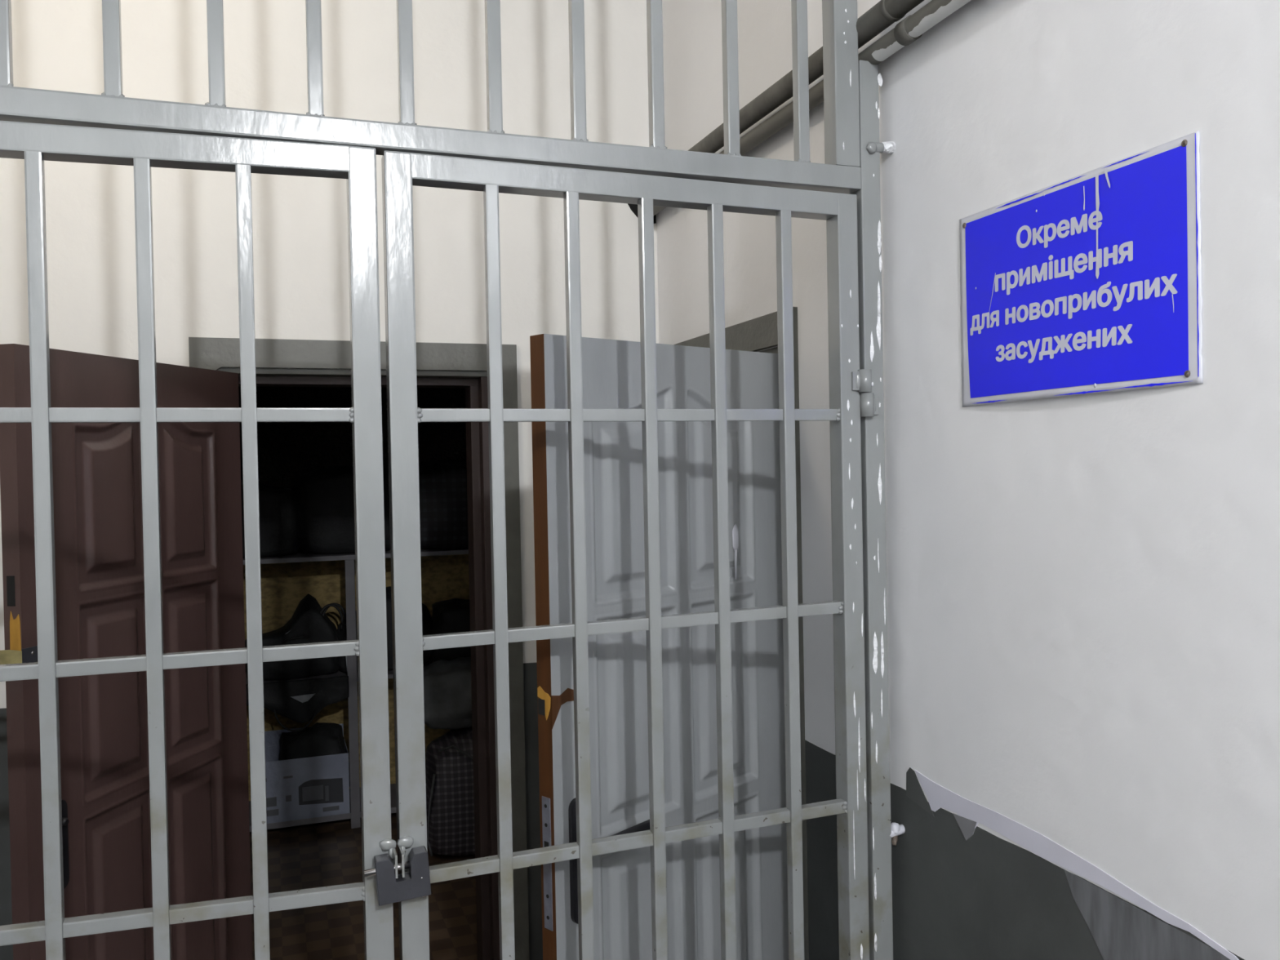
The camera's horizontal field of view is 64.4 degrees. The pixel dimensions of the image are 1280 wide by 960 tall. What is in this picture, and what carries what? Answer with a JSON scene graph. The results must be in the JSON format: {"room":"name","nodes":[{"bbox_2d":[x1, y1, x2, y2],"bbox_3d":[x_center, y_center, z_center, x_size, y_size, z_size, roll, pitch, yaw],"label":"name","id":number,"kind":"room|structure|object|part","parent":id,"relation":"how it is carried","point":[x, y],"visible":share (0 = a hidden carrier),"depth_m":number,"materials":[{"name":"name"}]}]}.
{"room":"prison interior","nodes":[
{"label":"prison interior","id":0,"kind":"room"},
{"bbox_2d":[0,0,658,959],"bbox_3d":[-1.242,-0.056,3.196,2.750,3.520,0.152,-1,1,-20],"label":"wall","id":1,"kind":"structure","parent":0,"point":[300,224],"depth_m":3.20,"materials":[{"name":"white paint"}]},
{"bbox_2d":[0,343,253,959],"bbox_3d":[-1.345,0.687,2.685,0.130,2.013,0.927,-1,1,11],"label":"door","id":2,"kind":"structure","parent":1,"relation":"in","point":[96,467],"depth_m":2.61,"materials":[{"name":"red paint"}]},
{"bbox_3d":[-1.444,0.414,2.259,0.125,0.068,0.002,-1,1,-17],"label":"hasp plate","id":3,"kind":"part","parent":2,"relation":"part of","materials":[{"name":"gold metal"}]},
{"bbox_3d":[-1.355,0.852,2.372,0.010,0.210,0.042,-1,1,11],"label":"handle plate","id":4,"kind":"part","parent":2,"relation":"part of","materials":[{"name":"black plastic"}]},
{"bbox_3d":[-1.344,0.797,2.369,0.018,0.018,0.018,-1,1,11],"label":"knob","id":5,"kind":"part","parent":2,"relation":"part of","materials":[{"name":"black plastic"}]},
{"bbox_2d":[188,337,529,959],"bbox_3d":[-0.893,0.627,3.317,1.004,2.138,0.170,-1,1,-20],"label":"door frame","id":6,"kind":"structure","parent":1,"relation":"attached to","point":[319,362],"depth_m":3.40,"materials":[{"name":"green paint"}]},
{"bbox_3d":[-1.297,0.638,3.090,0.089,2.138,0.020,-1,1,-20],"label":"casing","id":7,"kind":"part","parent":6,"relation":"part of","materials":[{"name":"grey paint"}]},
{"bbox_3d":[-0.887,-0.397,3.233,1.004,0.088,0.020,-1,1,-20],"label":"head casing","id":8,"kind":"part","parent":6,"relation":"part of","materials":[{"name":"grey paint"}]},
{"bbox_3d":[-0.438,0.617,3.402,0.091,2.138,0.020,-1,1,-20],"label":"casing","id":9,"kind":"part","parent":6,"relation":"part of","materials":[{"name":"grey paint"}]},
{"bbox_2d":[238,386,466,551],"bbox_3d":[-1.439,0.330,5.448,2.440,2.700,0.100,-1,1,-20],"label":"wall","id":10,"kind":"structure","parent":0,"point":[287,451],"depth_m":5.31,"materials":[{"name":"black paint"}]},
{"bbox_2d":[249,813,477,959],"bbox_3d":[-1.038,1.736,4.438,2.440,0.100,2.286,-1,1,-20],"label":"floor","id":11,"kind":"structure","parent":0,"point":[330,853],"depth_m":4.03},
{"bbox_2d":[243,548,469,831],"bbox_3d":[-1.303,1.020,5.168,1.907,1.322,0.425,-1,1,-20],"label":"storage rack","id":12,"kind":"object","parent":11,"relation":"on","point":[286,580],"visible":0.14,"depth_m":5.20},
{"bbox_2d":[244,593,339,680],"bbox_3d":[-1.706,0.764,4.999,0.474,0.396,0.307,-1,1,-20],"label":"duffel bag","id":13,"kind":"object","parent":12,"relation":"on","point":[307,624],"visible":0.66,"depth_m":4.90,"materials":[{"name":"black fabric"}]},
{"bbox_3d":[-1.659,0.777,4.881,0.189,0.065,0.036,-1,1,-20],"label":"handle","id":14,"kind":"part","parent":13,"relation":"part of","materials":[{"name":"black fabric"}]},
{"bbox_2d":[245,675,349,731],"bbox_3d":[-1.634,1.072,4.805,0.500,0.241,0.057,-1,1,-20],"label":"bag","id":15,"kind":"object","parent":12,"relation":"hanging from","point":[300,701],"visible":0.77,"depth_m":4.82,"materials":[{"name":"black fabric"}]},
{"bbox_2d":[264,723,350,823],"bbox_3d":[-1.656,1.435,4.991,0.416,0.367,0.302,-1,1,-20],"label":"carton","id":16,"kind":"object","parent":12,"relation":"on","point":[311,787],"visible":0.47,"depth_m":4.86,"materials":[{"name":"white cardboard"}]},
{"bbox_2d":[279,722,350,786],"bbox_3d":[-1.615,1.405,5.009,0.369,0.401,0.264,-1,1,-20],"label":"cloth bundle","id":17,"kind":"object","parent":16,"relation":"in","point":[322,739],"visible":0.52,"depth_m":4.93,"materials":[{"name":"black fabric"}]},
{"bbox_2d":[298,777,343,804],"bbox_3d":[-1.531,1.496,4.877,0.204,0.126,0.002,-1,1,-20],"label":"picture","id":18,"kind":"object","parent":16,"relation":"attached to","point":[312,791],"depth_m":4.88},
{"bbox_2d":[248,783,395,831],"bbox_3d":[-1.283,1.623,5.176,1.850,0.028,0.390,-1,1,-20],"label":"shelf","id":19,"kind":"object","parent":12,"relation":"attached to","point":[355,815],"depth_m":4.91,"materials":[{"name":"grey metal"}]},
{"bbox_2d":[245,656,434,684],"bbox_3d":[-1.296,0.963,5.168,1.850,0.022,0.390,-1,1,-20],"label":"shelf","id":20,"kind":"object","parent":12,"relation":"attached to","point":[353,677],"depth_m":4.95,"materials":[{"name":"grey metal"}]},
{"bbox_2d":[243,548,468,564],"bbox_3d":[-1.307,0.370,5.161,1.850,0.022,0.390,-1,1,-20],"label":"shelf","id":21,"kind":"object","parent":12,"relation":"attached to","point":[299,557],"depth_m":4.91,"materials":[{"name":"grey metal"}]},
{"bbox_2d":[320,586,433,671],"bbox_3d":[-1.321,0.750,5.130,0.590,0.406,0.338,-1,1,-20],"label":"duffel bag","id":22,"kind":"object","parent":12,"relation":"on","point":[427,621],"visible":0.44,"depth_m":5.03,"materials":[{"name":"black fabric"}]},
{"bbox_3d":[-1.518,0.672,4.985,0.123,0.130,0.013,-1,1,-20],"label":"handle","id":23,"kind":"part","parent":22,"relation":"part of","materials":[{"name":"black fabric"}]},
{"bbox_3d":[-1.514,0.672,5.024,0.123,0.130,0.013,-1,1,-20],"label":"handle","id":24,"kind":"part","parent":22,"relation":"part of","materials":[{"name":"black fabric"}]},
{"bbox_2d":[418,461,468,549],"bbox_3d":[-0.960,0.124,5.290,0.586,0.454,0.392,-1,1,-20],"label":"bag","id":25,"kind":"object","parent":12,"relation":"on","point":[443,500],"visible":0.38,"depth_m":5.10,"materials":[{"name":"black fabric"}]},
{"bbox_2d":[431,598,471,662],"bbox_3d":[-0.874,0.775,5.300,0.553,0.334,0.317,-1,1,-20],"label":"duffel bag","id":26,"kind":"object","parent":12,"relation":"on","point":[451,615],"visible":0.3,"depth_m":5.15,"materials":[{"name":"black fabric"}]},
{"bbox_2d":[425,726,475,856],"bbox_3d":[-0.768,1.379,4.637,0.472,0.595,0.360,-1,1,-20],"label":"bag","id":27,"kind":"object","parent":11,"relation":"on","point":[449,763],"visible":0.45,"depth_m":4.47,"materials":[{"name":"fabric"}]},
{"bbox_2d":[422,657,472,728],"bbox_3d":[-0.838,0.964,4.659,0.445,0.300,0.391,-1,1,-20],"label":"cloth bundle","id":28,"kind":"object","parent":27,"relation":"on","point":[447,688],"visible":0.45,"depth_m":4.50,"materials":[{"name":"black fabric"}]},
{"bbox_2d":[656,0,1279,959],"bbox_3d":[1.469,-0.069,-0.023,0.152,3.520,8.054,-1,1,-20],"label":"wall","id":29,"kind":"structure","parent":0,"point":[1083,590],"depth_m":1.81,"materials":[{"name":"white paint"}]},
{"bbox_2d":[529,333,788,959],"bbox_3d":[0.114,0.672,2.394,0.114,1.992,0.820,0,1,44],"label":"door","id":30,"kind":"structure","parent":29,"relation":"in","point":[611,368],"depth_m":2.38,"materials":[{"name":"grey paint"}]},
{"bbox_3d":[-0.130,0.807,2.154,0.010,0.266,0.042,0,1,44],"label":"handle plate","id":31,"kind":"part","parent":30,"relation":"part of","materials":[{"name":"black plastic"}]},
{"bbox_3d":[-0.044,0.763,2.194,0.061,0.027,0.200,0,1,44],"label":"lever","id":32,"kind":"part","parent":30,"relation":"part of","materials":[{"name":"black plastic"}]},
{"bbox_2d":[674,306,808,959],"bbox_3d":[0.326,0.610,3.144,0.168,2.130,0.979,-1,1,-20],"label":"door frame","id":33,"kind":"structure","parent":29,"relation":"attached to","point":[760,333],"depth_m":2.66,"materials":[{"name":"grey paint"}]},
{"bbox_3d":[0.236,-0.409,3.106,0.018,0.088,0.979,-1,1,-20],"label":"head casing","id":34,"kind":"part","parent":33,"relation":"part of","materials":[{"name":"grey paint"}]},
{"bbox_3d":[0.409,0.614,2.696,0.018,2.130,0.079,-1,1,-20],"label":"casing","id":35,"kind":"part","parent":33,"relation":"part of","materials":[{"name":"grey paint"}]},
{"bbox_2d":[687,0,924,153],"bbox_3d":[1.315,-0.971,-0.057,0.057,0.056,7.804,-1,1,-20],"label":"pipe","id":36,"kind":"object","parent":29,"relation":"attached to","point":[882,15],"visible":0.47,"depth_m":2.48,"materials":[{"name":"grey metal"}]},
{"bbox_2d":[653,0,971,216],"bbox_3d":[1.333,-0.915,-0.050,0.049,0.048,7.804,-1,1,-20],"label":"pipe","id":37,"kind":"object","parent":29,"relation":"attached to","point":[912,28],"visible":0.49,"depth_m":2.16,"materials":[{"name":"grey metal"}]},
{"bbox_2d":[959,130,1203,406],"bbox_3d":[0.729,-0.330,1.759,0.013,0.372,0.556,-1,1,-20],"label":"wall sign","id":38,"kind":"object","parent":29,"relation":"attached to","point":[1089,282],"visible":1,"depth_m":1.70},
{"bbox_3d":[0.236,1.772,-0.531,2.900,0.100,7.924,-1,1,-20],"label":"floor","id":39,"kind":"structure","parent":0,"visible":0},
{"bbox_2d":[0,0,905,959],"bbox_3d":[-0.462,-0.054,1.880,2.206,3.520,0.070,-1,1,-20],"label":"metal grille","id":40,"kind":"object","parent":39,"relation":"in","point":[853,148],"visible":1,"depth_m":2.08,"materials":[{"name":"grey metal"}]},
{"bbox_2d":[0,120,397,959],"bbox_3d":[-0.949,0.531,1.693,1.057,2.253,0.095,-1,1,-20],"label":"gate leaf","id":41,"kind":"object","parent":40,"relation":"attached to","point":[36,144],"visible":0.97,"depth_m":1.77,"materials":[{"name":"grey paint"}]},
{"bbox_3d":[-0.973,-0.564,1.702,0.939,0.062,0.050,-1,1,-20],"label":"rail","id":42,"kind":"part","parent":41,"relation":"part of","materials":[{"name":"grey metal"}]},
{"bbox_2d":[364,845,431,906],"bbox_3d":[-0.440,0.719,1.841,0.116,0.087,0.035,-1,1,-20],"label":"padlock","id":43,"kind":"object","parent":41,"relation":"hanging from","point":[415,883],"visible":1,"depth_m":1.83,"materials":[{"name":"silver metal"}]},
{"bbox_2d":[381,150,871,959],"bbox_3d":[0.030,0.509,2.048,1.027,2.250,0.095,-1,1,-20],"label":"gate leaf","id":44,"kind":"object","parent":40,"relation":"attached to","point":[401,171],"visible":0.94,"depth_m":2.04,"materials":[{"name":"grey paint"}]},
{"bbox_3d":[-0.007,-0.588,2.053,0.909,0.056,0.050,-1,1,-20],"label":"rail","id":45,"kind":"part","parent":44,"relation":"part of","materials":[{"name":"grey metal"}]},
{"bbox_3d":[0.520,0.385,2.249,0.059,2.594,0.051,-1,1,-20],"label":"post","id":46,"kind":"part","parent":40,"relation":"part of","materials":[{"name":"grey metal"}]}
]}

